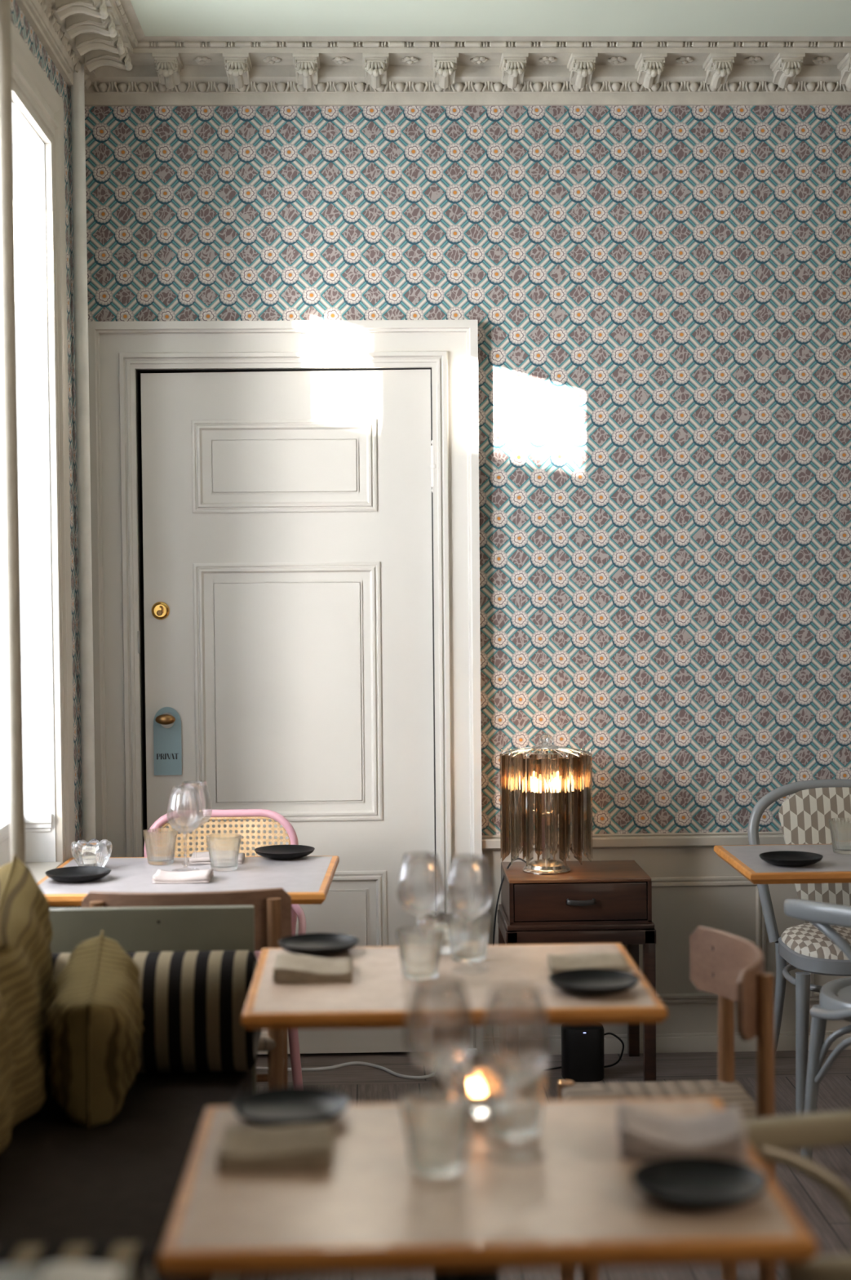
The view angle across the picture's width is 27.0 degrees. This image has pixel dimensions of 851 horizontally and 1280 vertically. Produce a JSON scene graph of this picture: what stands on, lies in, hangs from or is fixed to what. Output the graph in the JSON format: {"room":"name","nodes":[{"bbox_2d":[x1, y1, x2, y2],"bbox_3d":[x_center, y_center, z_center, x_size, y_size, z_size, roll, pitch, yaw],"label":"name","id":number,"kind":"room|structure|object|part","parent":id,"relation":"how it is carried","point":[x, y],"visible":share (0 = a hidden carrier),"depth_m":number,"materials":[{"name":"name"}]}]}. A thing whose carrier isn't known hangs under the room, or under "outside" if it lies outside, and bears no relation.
{"room":"restaurant dining room","nodes":[
{"label":"restaurant dining room","id":0,"kind":"room"},
{"bbox_2d":[0,0,25,864],"bbox_3d":[-0.924,-0.572,3.942,0.033,2.355,0.033,-1,2,-2],"label":"support pole","id":1,"kind":"object","parent":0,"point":[7,252],"visible":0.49,"depth_m":3.93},
{"bbox_2d":[10,0,82,907],"bbox_3d":[-1.178,-0.088,1.233,0.500,3.135,8.940,-1,2,-2],"label":"wall","id":2,"kind":"structure","parent":0,"point":[20,21],"depth_m":5.29,"materials":[{"name":"paint"}]},
{"bbox_2d":[0,813,53,866],"bbox_3d":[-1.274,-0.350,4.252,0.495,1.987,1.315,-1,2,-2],"label":"windowsill","id":3,"kind":"structure","parent":2,"relation":"in","point":[33,822],"depth_m":4.92,"materials":[{"name":"white paint"}]},
{"bbox_2d":[0,100,56,862],"bbox_3d":[-1.271,-0.351,4.252,0.501,1.988,1.317,-1,2,-2],"label":"window","id":4,"kind":"structure","parent":2,"relation":"attached to","point":[28,150],"depth_m":4.91,"materials":[{"name":"white glass"}]},
{"bbox_2d":[11,22,75,863],"bbox_3d":[-1.004,-0.064,4.269,0.030,2.879,1.628,-1,2,-2],"label":"trim","id":5,"kind":"structure","parent":2,"relation":"attached to","point":[33,94],"depth_m":4.94,"materials":[{"name":"white paint"}]},
{"bbox_2d":[25,862,62,882],"bbox_3d":[-1.153,0.656,4.289,0.320,0.030,1.315,-1,2,-2],"label":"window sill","id":6,"kind":"structure","parent":2,"relation":"attached to","point":[38,869],"depth_m":4.85,"materials":[{"name":"white paint"}]},
{"bbox_2d":[15,0,145,93],"bbox_3d":[-0.827,-1.587,1.218,0.232,0.145,8.590,-1,2,-2],"label":"trim","id":7,"kind":"structure","parent":2,"relation":"attached to","point":[95,34],"depth_m":5.02,"materials":[{"name":"paint"}]},
{"bbox_2d":[71,63,96,842],"bbox_3d":[-1.025,-0.228,5.337,0.040,3.135,0.040,-1,2,-2],"label":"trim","id":8,"kind":"structure","parent":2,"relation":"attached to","point":[77,91],"depth_m":5.31,"materials":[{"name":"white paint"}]},
{"bbox_2d":[84,105,850,863],"bbox_3d":[1.032,-0.259,5.693,5.190,3.135,0.150,-1,2,-2],"label":"wall","id":9,"kind":"structure","parent":0,"point":[660,297],"depth_m":5.59,"materials":[{"name":"paper"}]},
{"bbox_2d":[88,320,484,1056],"bbox_3d":[-0.435,0.165,5.634,1.211,2.319,0.208,-1,2,-2],"label":"door","id":10,"kind":"structure","parent":9,"relation":"in","point":[290,551],"depth_m":5.58,"materials":[{"name":"white paint"}]},
{"bbox_3d":[-0.897,0.006,5.552,0.007,0.070,0.013,-1,2,-2],"label":"strike plate","id":11,"kind":"part","parent":10,"relation":"part of","materials":[{"name":"metal"}]},
{"bbox_3d":[-0.812,0.248,5.535,0.063,0.033,0.028,-1,2,-2],"label":"knob","id":12,"kind":"part","parent":10,"relation":"part of","materials":[{"name":"brown metal"}]},
{"bbox_2d":[153,706,182,775],"bbox_3d":[-0.811,0.317,5.576,0.087,0.215,0.002,-1,2,-2],"label":"hanger","id":13,"kind":"object","parent":10,"relation":"hanging from","point":[167,751],"visible":1,"depth_m":5.58,"materials":[{"name":"blue"}]},
{"bbox_3d":[-0.442,-0.546,5.564,0.580,0.291,0.012,-1,2,-2],"label":"panel","id":14,"kind":"part","parent":10,"relation":"part of","materials":[{"name":"white paint"}]},
{"bbox_3d":[-0.432,0.165,5.588,0.587,0.818,0.012,-1,2,-2],"label":"panel","id":15,"kind":"part","parent":10,"relation":"part of","materials":[{"name":"white paint"}]},
{"bbox_3d":[-0.420,0.954,5.615,0.597,0.442,0.012,-1,2,-2],"label":"panel","id":16,"kind":"part","parent":10,"relation":"part of","materials":[{"name":"white paint"}]},
{"bbox_2d":[466,1026,477,1058],"bbox_3d":[0.144,1.122,5.580,0.036,0.400,0.022,-1,2,-2],"label":"cable trunking","id":17,"kind":"object","parent":10,"relation":"attached to","point":[469,1051],"visible":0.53,"depth_m":5.58,"materials":[{"name":"white plastic"}]},
{"bbox_2d":[84,35,850,106],"bbox_3d":[1.175,-1.748,5.457,4.490,0.145,0.232,-1,2,-2],"label":"trim","id":18,"kind":"structure","parent":9,"relation":"attached to","point":[166,70],"depth_m":5.47,"materials":[{"name":"paint"}]},
{"bbox_2d":[482,831,785,849],"bbox_3d":[1.807,0.627,5.654,3.262,0.046,0.034,-1,2,-2],"label":"trim","id":19,"kind":"structure","parent":9,"relation":"attached to","point":[668,839],"depth_m":5.61,"materials":[{"name":"white paint"}]},
{"bbox_2d":[482,846,850,1036],"bbox_3d":[1.810,0.973,5.675,3.262,0.660,0.016,-1,2,-2],"label":"wainscoting","id":20,"kind":"structure","parent":9,"relation":"attached to","point":[693,887],"depth_m":5.65,"materials":[{"name":"white paint"}]},
{"bbox_3d":[0.673,0.957,5.638,0.825,0.405,0.012,-1,2,-2],"label":"panel","id":21,"kind":"part","parent":20,"relation":"part of","materials":[{"name":"white paint"}]},
{"bbox_3d":[1.625,0.948,5.667,0.830,0.405,0.012,-1,2,-2],"label":"panel","id":22,"kind":"part","parent":20,"relation":"part of","materials":[{"name":"white paint"}]},
{"bbox_2d":[484,1030,850,1056],"bbox_3d":[1.812,1.273,5.680,3.262,0.060,0.014,-1,2,-2],"label":"baseboard","id":23,"kind":"structure","parent":9,"relation":"attached to","point":[690,1042],"depth_m":5.64,"materials":[{"name":"white paint"}]},
{"bbox_2d":[130,0,850,36],"bbox_3d":[1.149,-1.731,1.323,5.190,0.100,9.090,-1,2,-2],"label":"ceiling","id":24,"kind":"structure","parent":0,"point":[297,18],"depth_m":5.14,"materials":[{"name":"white paint"}]},
{"bbox_2d":[240,1049,850,1279],"bbox_3d":[1.128,1.503,1.431,5.290,0.100,9.090,-1,2,-2],"label":"floor","id":25,"kind":"structure","parent":0,"point":[821,1212],"depth_m":5.24,"materials":[{"name":"brown wood"}]},
{"bbox_2d":[49,906,77,907],"bbox_3d":[-0.984,1.041,4.705,0.055,0.640,0.470,-1,2,-2],"label":"radiator","id":26,"kind":"object","parent":25,"relation":"on","point":[51,906],"visible":0.02,"depth_m":4.79,"materials":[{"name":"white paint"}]},
{"bbox_2d":[0,905,256,1279],"bbox_3d":[-0.649,1.027,2.841,0.623,0.788,2.328,-1,2,-2],"label":"bench","id":27,"kind":"object","parent":25,"relation":"on","point":[63,1180],"visible":0.52,"depth_m":3.35,"materials":[{"name":"brown fabric"}]},
{"bbox_2d":[0,992,14,1152],"bbox_3d":[-0.851,0.813,3.135,0.184,0.400,0.467,0,2,5],"label":"cushion","id":28,"kind":"object","parent":27,"relation":"on","point":[6,1043],"visible":1,"depth_m":3.23,"materials":[{"name":"green fabric"}]},
{"bbox_2d":[0,945,46,1127],"bbox_3d":[-0.861,0.780,3.353,0.202,0.390,0.429,0,2,18],"label":"cushion","id":29,"kind":"object","parent":27,"relation":"on","point":[20,994],"visible":0.79,"depth_m":3.40,"materials":[{"name":"green fabric"}]},
{"bbox_2d":[0,854,54,1054],"bbox_3d":[-0.868,0.717,3.661,0.195,0.500,0.528,-1,2,-8],"label":"cushion","id":30,"kind":"object","parent":27,"relation":"on","point":[25,922],"visible":0.44,"depth_m":3.64,"materials":[{"name":"green fabric"}]},
{"bbox_2d":[0,1273,128,1279],"bbox_3d":[-0.620,0.678,1.758,0.623,0.018,0.185,-1,2,-2],"label":"shelf","id":31,"kind":"object","parent":27,"relation":"attached to","point":[2,1276],"depth_m":1.85,"materials":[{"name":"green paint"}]},
{"bbox_3d":[-0.620,1.059,1.877,0.623,0.788,0.028,-1,2,-2],"label":"panel","id":32,"kind":"part","parent":27,"relation":"part of","materials":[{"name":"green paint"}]},
{"bbox_2d":[37,1262,118,1279],"bbox_3d":[-0.360,0.657,1.802,0.075,0.014,0.103,0,2,2],"label":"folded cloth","id":33,"kind":"object","parent":27,"relation":"on","point":[56,1270],"visible":1,"depth_m":1.83,"materials":[{"name":"white fabric"}]},
{"bbox_2d":[0,1242,157,1279],"bbox_3d":[-0.611,0.820,2.009,0.613,0.245,0.217,-1,2,-2],"label":"bolster","id":34,"kind":"object","parent":27,"relation":"on","point":[140,1255],"visible":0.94,"depth_m":2.01,"materials":[{"name":"fabric"}]},
{"bbox_2d":[45,930,143,1128],"bbox_3d":[-0.666,0.784,3.580,0.195,0.345,0.396,-1,2,-11],"label":"cushion","id":35,"kind":"object","parent":27,"relation":"on","point":[95,1028],"visible":1,"depth_m":3.45,"materials":[{"name":"green fabric"}]},
{"bbox_2d":[0,1068,252,1279],"bbox_3d":[-0.662,1.025,3.010,0.607,0.120,1.925,-1,2,-2],"label":"seat cushion","id":36,"kind":"object","parent":27,"relation":"on","point":[63,1180],"depth_m":3.23,"materials":[{"name":"brown fabric"}]},
{"bbox_3d":[-0.689,0.992,3.990,0.613,0.782,0.028,-1,2,-2],"label":"panel","id":37,"kind":"part","parent":27,"relation":"part of","materials":[{"name":"green paint"}]},
{"bbox_2d":[44,950,261,1075],"bbox_3d":[-0.666,0.809,3.856,0.613,0.254,0.224,-1,2,-2],"label":"bolster","id":38,"kind":"object","parent":27,"relation":"on","point":[193,1002],"visible":0.59,"depth_m":3.76,"materials":[{"name":"black fabric"}]},
{"bbox_2d":[81,887,292,1088],"bbox_3d":[-0.564,0.975,4.309,0.490,0.792,0.408,-1,2,-3],"label":"dining chair","id":39,"kind":"object","parent":25,"relation":"on","point":[273,906],"visible":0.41,"depth_m":4.13,"materials":[{"name":"brown wood"}]},
{"bbox_3d":[-0.760,0.993,4.127,0.037,0.772,0.040,-1,2,-3],"label":"post","id":40,"kind":"part","parent":39,"relation":"part of","materials":[{"name":"brown wood"}]},
{"bbox_3d":[-0.559,0.656,4.139,0.490,0.144,0.062,-1,2,-3],"label":"backrest","id":41,"kind":"part","parent":39,"relation":"part of","materials":[{"name":"brown wood"}]},
{"bbox_3d":[-0.564,0.937,4.312,0.434,0.037,0.388,-1,2,-3],"label":"seat","id":42,"kind":"part","parent":39,"relation":"part of","materials":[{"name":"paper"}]},
{"bbox_3d":[-0.350,0.988,4.147,0.037,0.772,0.040,-1,2,-3],"label":"post","id":43,"kind":"part","parent":39,"relation":"part of","materials":[{"name":"brown wood"}]},
{"bbox_3d":[-0.367,1.135,4.510,0.036,0.455,0.036,-1,2,-3],"label":"leg","id":44,"kind":"part","parent":39,"relation":"part of","materials":[{"name":"brown wood"}]},
{"bbox_2d":[37,855,339,906],"bbox_3d":[-0.625,0.989,4.719,0.764,0.737,0.602,0,2,1],"label":"cafe table","id":45,"kind":"object","parent":25,"relation":"on","point":[308,880],"visible":0.23,"depth_m":4.61,"materials":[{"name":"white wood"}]},
{"bbox_2d":[44,866,111,882],"bbox_3d":[-0.906,0.614,4.628,0.169,0.022,0.169,-1,2,-2],"label":"plate","id":46,"kind":"object","parent":45,"relation":"on","point":[73,873],"visible":1,"depth_m":4.67,"materials":[{"name":"black ceramic"}]},
{"bbox_2d":[71,838,111,866],"bbox_3d":[-0.903,0.582,4.797,0.107,0.077,0.107,-1,2,-23],"label":"candle holder","id":47,"kind":"object","parent":45,"relation":"on","point":[94,852],"visible":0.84,"depth_m":4.76,"materials":[{"name":"clear glass"}]},
{"bbox_2d":[142,827,177,865],"bbox_3d":[-0.729,0.569,4.877,0.093,0.093,0.093,-1,2,-2],"label":"tumbler","id":48,"kind":"object","parent":45,"relation":"on","point":[160,842],"visible":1,"depth_m":4.84,"materials":[{"name":"clear glass"}]},
{"bbox_2d":[152,868,213,883],"bbox_3d":[-0.629,0.611,4.608,0.145,0.025,0.106,-1,2,-1],"label":"napkin","id":49,"kind":"object","parent":45,"relation":"on","point":[202,876],"visible":1,"depth_m":4.57,"materials":[{"name":"fabric"}]},
{"bbox_2d":[189,851,244,864],"bbox_3d":[-0.577,0.602,4.915,0.145,0.022,0.108,-1,2,-2],"label":"napkin","id":50,"kind":"object","parent":45,"relation":"on","point":[197,858],"visible":0.45,"depth_m":4.87,"materials":[{"name":"fabric"}]},
{"bbox_2d":[206,833,241,871],"bbox_3d":[-0.541,0.571,4.763,0.093,0.093,0.093,-1,2,-2],"label":"tumbler","id":51,"kind":"object","parent":45,"relation":"on","point":[223,848],"visible":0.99,"depth_m":4.73,"materials":[{"name":"clear glass"}]},
{"bbox_2d":[254,844,315,859],"bbox_3d":[-0.395,0.598,4.978,0.169,0.022,0.169,-1,2,-2],"label":"plate","id":52,"kind":"object","parent":45,"relation":"on","point":[274,851],"visible":1,"depth_m":5.02,"materials":[{"name":"black ceramic"}]},
{"bbox_2d":[143,808,306,1086],"bbox_3d":[-0.583,0.925,4.965,0.499,0.852,0.465,-1,2,-2],"label":"cane chair","id":53,"kind":"object","parent":25,"relation":"on","point":[227,814],"visible":0.25,"depth_m":5.15,"materials":[{"name":"pink paint"}]},
{"bbox_3d":[-0.591,0.624,5.147,0.447,0.260,0.053,-1,2,-2],"label":"frame","id":54,"kind":"part","parent":53,"relation":"part of","materials":[{"name":"pink paint"}]},
{"bbox_3d":[-0.592,0.623,5.153,0.398,0.214,0.038,-1,2,-2],"label":"cane panel","id":55,"kind":"part","parent":53,"relation":"part of","materials":[{"name":"beige wicker"}]},
{"bbox_3d":[-0.582,0.912,4.948,0.432,0.045,0.432,-1,2,-2],"label":"seat","id":56,"kind":"part","parent":53,"relation":"part of","materials":[{"name":"pink paint"}]},
{"bbox_3d":[-0.382,0.991,5.168,0.033,0.703,0.077,0,2,22],"label":"leg","id":57,"kind":"part","parent":53,"relation":"part of","materials":[{"name":"pink paint"}]},
{"bbox_2d":[256,1061,432,1079],"bbox_3d":[-0.329,1.326,5.453,0.847,0.011,0.185,-1,2,-2],"label":"cable","id":58,"kind":"object","parent":25,"relation":"on","point":[409,1077],"visible":0.51,"depth_m":5.48,"materials":[{"name":"white plastic"}]},
{"bbox_2d":[240,942,668,1279],"bbox_3d":[0.048,1.024,3.484,0.767,0.737,0.582,-1,2,-2],"label":"cafe table","id":59,"kind":"object","parent":25,"relation":"on","point":[513,986],"visible":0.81,"depth_m":3.30,"materials":[{"name":"brown wood"}]},
{"bbox_2d":[272,953,352,982],"bbox_3d":[-0.220,0.644,3.487,0.152,0.028,0.152,-1,2,-2],"label":"napkin","id":60,"kind":"object","parent":59,"relation":"on","point":[288,967],"visible":1,"depth_m":3.44,"materials":[{"name":"fabric"}]},
{"bbox_2d":[277,933,359,955],"bbox_3d":[-0.224,0.639,3.703,0.169,0.022,0.169,-1,2,-2],"label":"plate","id":61,"kind":"object","parent":59,"relation":"on","point":[308,944],"visible":0.99,"depth_m":3.74,"materials":[{"name":"black ceramic"}]},
{"bbox_2d":[395,924,444,980],"bbox_3d":[-0.010,0.611,3.454,0.093,0.093,0.093,-1,2,-2],"label":"tumbler","id":62,"kind":"object","parent":59,"relation":"on","point":[420,946],"visible":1,"depth_m":3.42,"materials":[{"name":"clear glass"}]},
{"bbox_2d":[416,911,451,955],"bbox_3d":[0.036,0.611,3.685,0.107,0.077,0.107,-1,2,-23],"label":"candle holder","id":63,"kind":"object","parent":59,"relation":"on","point":[439,920],"visible":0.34,"depth_m":3.65,"materials":[{"name":"clear glass"}]},
{"bbox_2d":[445,910,491,962],"bbox_3d":[0.088,0.605,3.607,0.093,0.093,0.093,-1,2,-2],"label":"tumbler","id":64,"kind":"object","parent":59,"relation":"on","point":[468,931],"visible":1,"depth_m":3.57,"materials":[{"name":"clear glass"}]},
{"bbox_2d":[547,952,630,974],"bbox_3d":[0.320,0.639,3.490,0.150,0.027,0.141,-1,2,0],"label":"napkin","id":65,"kind":"object","parent":59,"relation":"on","point":[556,963],"visible":0.73,"depth_m":3.48,"materials":[{"name":"fabric"}]},
{"bbox_2d":[549,968,639,995],"bbox_3d":[0.317,0.647,3.335,0.169,0.022,0.169,-1,2,-2],"label":"plate","id":66,"kind":"object","parent":59,"relation":"on","point":[584,981],"visible":1,"depth_m":3.37,"materials":[{"name":"black ceramic"}]},
{"bbox_2d":[157,1097,818,1279],"bbox_3d":[0.069,1.062,2.358,0.767,0.737,0.582,-1,2,-2],"label":"cafe table","id":67,"kind":"object","parent":25,"relation":"on","point":[566,1195],"visible":0.88,"depth_m":2.17,"materials":[{"name":"brown wood"}]},
{"bbox_2d":[217,1124,334,1172],"bbox_3d":[-0.199,0.680,2.384,0.148,0.029,0.128,-1,2,-1],"label":"napkin","id":68,"kind":"object","parent":67,"relation":"on","point":[302,1147],"visible":1,"depth_m":2.35,"materials":[{"name":"fabric"}]},
{"bbox_2d":[231,1086,349,1127],"bbox_3d":[-0.194,0.678,2.554,0.169,0.022,0.169,-1,2,-2],"label":"plate","id":69,"kind":"object","parent":67,"relation":"on","point":[281,1106],"visible":0.88,"depth_m":2.58,"materials":[{"name":"black ceramic"}]},
{"bbox_2d":[400,1089,472,1177],"bbox_3d":[0.015,0.648,2.324,0.093,0.093,0.093,-1,2,-2],"label":"tumbler","id":70,"kind":"object","parent":67,"relation":"on","point":[437,1122],"visible":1,"depth_m":2.29,"materials":[{"name":"clear glass"}]},
{"bbox_2d":[441,1052,506,1118],"bbox_3d":[0.079,0.648,2.573,0.107,0.077,0.107,-1,2,-23],"label":"candle holder","id":71,"kind":"object","parent":67,"relation":"on","point":[460,1073],"visible":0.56,"depth_m":2.54,"materials":[{"name":"clear glass"}]},
{"bbox_2d":[480,1058,548,1139],"bbox_3d":[0.124,0.642,2.473,0.093,0.093,0.093,-1,2,-2],"label":"tumbler","id":72,"kind":"object","parent":67,"relation":"on","point":[514,1089],"visible":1,"depth_m":2.44,"materials":[{"name":"clear glass"}]},
{"bbox_2d":[617,1100,747,1161],"bbox_3d":[0.347,0.666,2.411,0.165,0.046,0.132,0,2,4],"label":"napkin","id":73,"kind":"object","parent":67,"relation":"on","point":[643,1135],"visible":0.95,"depth_m":2.37,"materials":[{"name":"fabric"}]},
{"bbox_2d":[631,1155,768,1209],"bbox_3d":[0.344,0.684,2.220,0.169,0.022,0.169,-1,2,-2],"label":"plate","id":74,"kind":"object","parent":67,"relation":"on","point":[692,1182],"visible":1,"depth_m":2.25,"materials":[{"name":"black ceramic"}]},
{"bbox_2d":[497,860,656,1081],"bbox_3d":[0.458,1.014,5.433,0.447,0.620,0.374,-1,2,-2],"label":"nightstand","id":75,"kind":"object","parent":25,"relation":"on","point":[597,901],"visible":0.83,"depth_m":5.26,"materials":[{"name":"brown wood"}]},
{"bbox_3d":[0.249,1.086,5.599,0.034,0.468,0.034,-1,2,-2],"label":"leg","id":76,"kind":"part","parent":75,"relation":"part of","materials":[{"name":"brown wood"}]},
{"bbox_2d":[492,857,526,1054],"bbox_3d":[0.276,0.997,5.471,0.149,0.655,0.031,0,2,15],"label":"cable","id":77,"kind":"object","parent":75,"relation":"hanging from","point":[521,859],"visible":0.52,"depth_m":5.47,"materials":[{"name":"black plastic"}]},
{"bbox_3d":[0.259,1.097,5.272,0.034,0.468,0.034,-1,2,-2],"label":"leg","id":78,"kind":"part","parent":75,"relation":"part of","materials":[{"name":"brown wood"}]},
{"bbox_2d":[500,733,593,875],"bbox_3d":[0.369,0.493,5.408,0.280,0.422,0.282,-1,2,-2],"label":"lamp","id":79,"kind":"object","parent":75,"relation":"on","point":[546,803],"visible":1,"depth_m":5.32,"materials":[{"name":"brown glass"}]},
{"bbox_3d":[0.368,0.334,5.403,0.272,0.032,0.273,-1,2,-2],"label":"wire crown","id":80,"kind":"part","parent":79,"relation":"part of","materials":[{"name":"silver metal"}]},
{"bbox_3d":[0.368,0.497,5.408,0.014,0.355,0.014,-1,2,-2],"label":"stem","id":81,"kind":"part","parent":79,"relation":"part of","materials":[{"name":"silver metal"}]},
{"bbox_3d":[0.399,0.444,5.365,0.032,0.038,0.032,-1,2,-2],"label":"bulb","id":82,"kind":"part","parent":79,"relation":"part of","materials":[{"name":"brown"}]},
{"bbox_2d":[557,792,559,813],"bbox_3d":[0.385,0.499,5.383,0.018,0.080,0.062,-2,3,-42],"label":"socket","id":83,"kind":"object","parent":79,"relation":"attached to","point":[557,793],"depth_m":5.36,"materials":[{"name":"brown metal"}]},
{"bbox_3d":[0.456,0.868,5.433,0.447,0.061,0.360,-1,2,-2],"label":"frame","id":84,"kind":"part","parent":75,"relation":"part of","materials":[{"name":"brown wood"}]},
{"bbox_3d":[0.460,0.777,5.276,0.395,0.110,0.028,-1,2,-2],"label":"drawer","id":85,"kind":"part","parent":75,"relation":"part of","materials":[{"name":"brown wood"}]},
{"bbox_3d":[0.461,0.776,5.250,0.086,0.020,0.023,-1,2,-2],"label":"handle","id":86,"kind":"part","parent":75,"relation":"part of","materials":[{"name":"black metal"}]},
{"bbox_3d":[0.657,1.082,5.612,0.034,0.468,0.034,-1,2,-2],"label":"leg","id":87,"kind":"part","parent":75,"relation":"part of","materials":[{"name":"brown wood"}]},
{"bbox_3d":[0.667,1.093,5.284,0.034,0.468,0.034,-1,2,-2],"label":"leg","id":88,"kind":"part","parent":75,"relation":"part of","materials":[{"name":"brown wood"}]},
{"bbox_2d":[561,1023,604,1081],"bbox_3d":[0.477,1.245,5.376,0.127,0.161,0.106,-1,2,-2],"label":"speaker","id":89,"kind":"object","parent":25,"relation":"on","point":[582,1045],"visible":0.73,"depth_m":5.33},
{"bbox_2d":[548,1032,624,1070],"bbox_3d":[0.441,1.258,5.453,0.341,0.128,0.073,0,2,9],"label":"cable","id":90,"kind":"object","parent":25,"relation":"on","point":[606,1033],"visible":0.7,"depth_m":5.42,"materials":[{"name":"black plastic"}]},
{"bbox_2d":[558,925,777,1279],"bbox_3d":[0.496,1.005,3.627,0.408,0.758,0.470,-1,2,-3],"label":"dining chair","id":91,"kind":"object","parent":25,"relation":"on","point":[731,966],"visible":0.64,"depth_m":3.71,"materials":[{"name":"brown wood"}]},
{"bbox_3d":[0.302,1.163,3.798,0.036,0.435,0.036,-1,2,-3],"label":"leg","id":92,"kind":"part","parent":91,"relation":"part of","materials":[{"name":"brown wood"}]},
{"bbox_3d":[0.320,1.174,3.449,0.036,0.435,0.036,-1,2,-3],"label":"leg","id":93,"kind":"part","parent":91,"relation":"part of","materials":[{"name":"brown wood"}]},
{"bbox_3d":[0.491,0.969,3.626,0.388,0.035,0.374,-1,2,-3],"label":"seat","id":94,"kind":"part","parent":91,"relation":"part of","materials":[{"name":"paper"}]},
{"bbox_3d":[0.634,0.694,3.624,0.098,0.138,0.470,-1,2,-3],"label":"backrest","id":95,"kind":"part","parent":91,"relation":"part of","materials":[{"name":"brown wood"}]},
{"bbox_3d":[0.648,1.007,3.810,0.040,0.739,0.037,-1,2,-3],"label":"post","id":96,"kind":"part","parent":91,"relation":"part of","materials":[{"name":"brown wood"}]},
{"bbox_3d":[0.666,1.019,3.461,0.040,0.739,0.037,-1,2,-3],"label":"post","id":97,"kind":"part","parent":91,"relation":"part of","materials":[{"name":"brown wood"}]},
{"bbox_2d":[714,844,850,884],"bbox_3d":[1.503,0.963,4.915,1.317,0.737,0.502,-1,2,-2],"label":"cafe table","id":98,"kind":"object","parent":25,"relation":"on","point":[833,868],"visible":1,"depth_m":4.75,"materials":[{"name":"brown wood"}]},
{"bbox_2d":[759,850,823,866],"bbox_3d":[0.985,0.592,4.779,0.169,0.022,0.169,-1,2,-2],"label":"plate","id":99,"kind":"object","parent":98,"relation":"on","point":[781,858],"visible":1,"depth_m":4.82,"materials":[{"name":"black ceramic"}]},
{"bbox_2d":[829,817,850,854],"bbox_3d":[1.175,0.549,4.959,0.093,0.093,0.093,-1,2,-2],"label":"tumbler","id":100,"kind":"object","parent":98,"relation":"on","point":[840,828],"visible":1,"depth_m":4.93,"materials":[{"name":"clear glass"}]},
{"bbox_2d":[743,1110,850,1279],"bbox_3d":[0.694,1.053,2.445,0.597,0.747,0.618,-1,2,-3],"label":"armchair","id":101,"kind":"object","parent":25,"relation":"on","point":[773,1139],"visible":0.66,"depth_m":2.69,"materials":[{"name":"beige paint"}]},
{"bbox_2d":[747,778,850,1114],"bbox_3d":[1.254,0.880,5.173,0.541,0.899,0.506,-1,2,-2],"label":"upholstered chair","id":102,"kind":"object","parent":25,"relation":"on","point":[805,815],"visible":0.75,"depth_m":5.31,"materials":[{"name":"blue paint"}]},
{"bbox_3d":[1.052,1.113,5.343,0.035,0.425,0.113,-1,2,-17],"label":"leg","id":103,"kind":"part","parent":102,"relation":"part of","materials":[{"name":"blue paint"}]},
{"bbox_3d":[1.056,1.133,4.965,0.046,0.403,0.048,-1,2,-2],"label":"leg","id":104,"kind":"part","parent":102,"relation":"part of","materials":[{"name":"blue paint"}]},
{"bbox_3d":[1.256,0.904,5.138,0.436,0.045,0.436,-1,2,-2],"label":"seat frame","id":105,"kind":"part","parent":102,"relation":"part of","materials":[{"name":"blue paint"}]},
{"bbox_3d":[1.247,0.658,5.348,0.350,0.442,0.114,-1,2,-2],"label":"panel","id":106,"kind":"part","parent":102,"relation":"part of","materials":[{"name":"fabric"}]},
{"bbox_2d":[781,923,850,959],"bbox_3d":[1.255,0.860,5.137,0.420,0.044,0.420,-1,2,-2],"label":"seat cushion","id":107,"kind":"object","parent":102,"relation":"on","point":[806,941],"depth_m":5.05,"materials":[{"name":"fabric"}]},
{"bbox_2d":[784,898,850,1173],"bbox_3d":[1.261,0.965,4.403,0.619,0.782,0.597,-2,3,-40],"label":"armchair","id":108,"kind":"object","parent":25,"relation":"on","point":[835,996],"visible":0.96,"depth_m":4.41,"materials":[{"name":"blue paint"}]},
{"bbox_3d":[0.983,1.138,4.487,0.072,0.428,0.038,0,2,12],"label":"leg","id":109,"kind":"part","parent":108,"relation":"part of","materials":[{"name":"blue paint"}]},
{"bbox_3d":[1.206,0.908,4.468,0.416,0.046,0.416,-2,3,-40],"label":"seat","id":110,"kind":"part","parent":108,"relation":"part of","materials":[{"name":"blue paint"}]}
]}

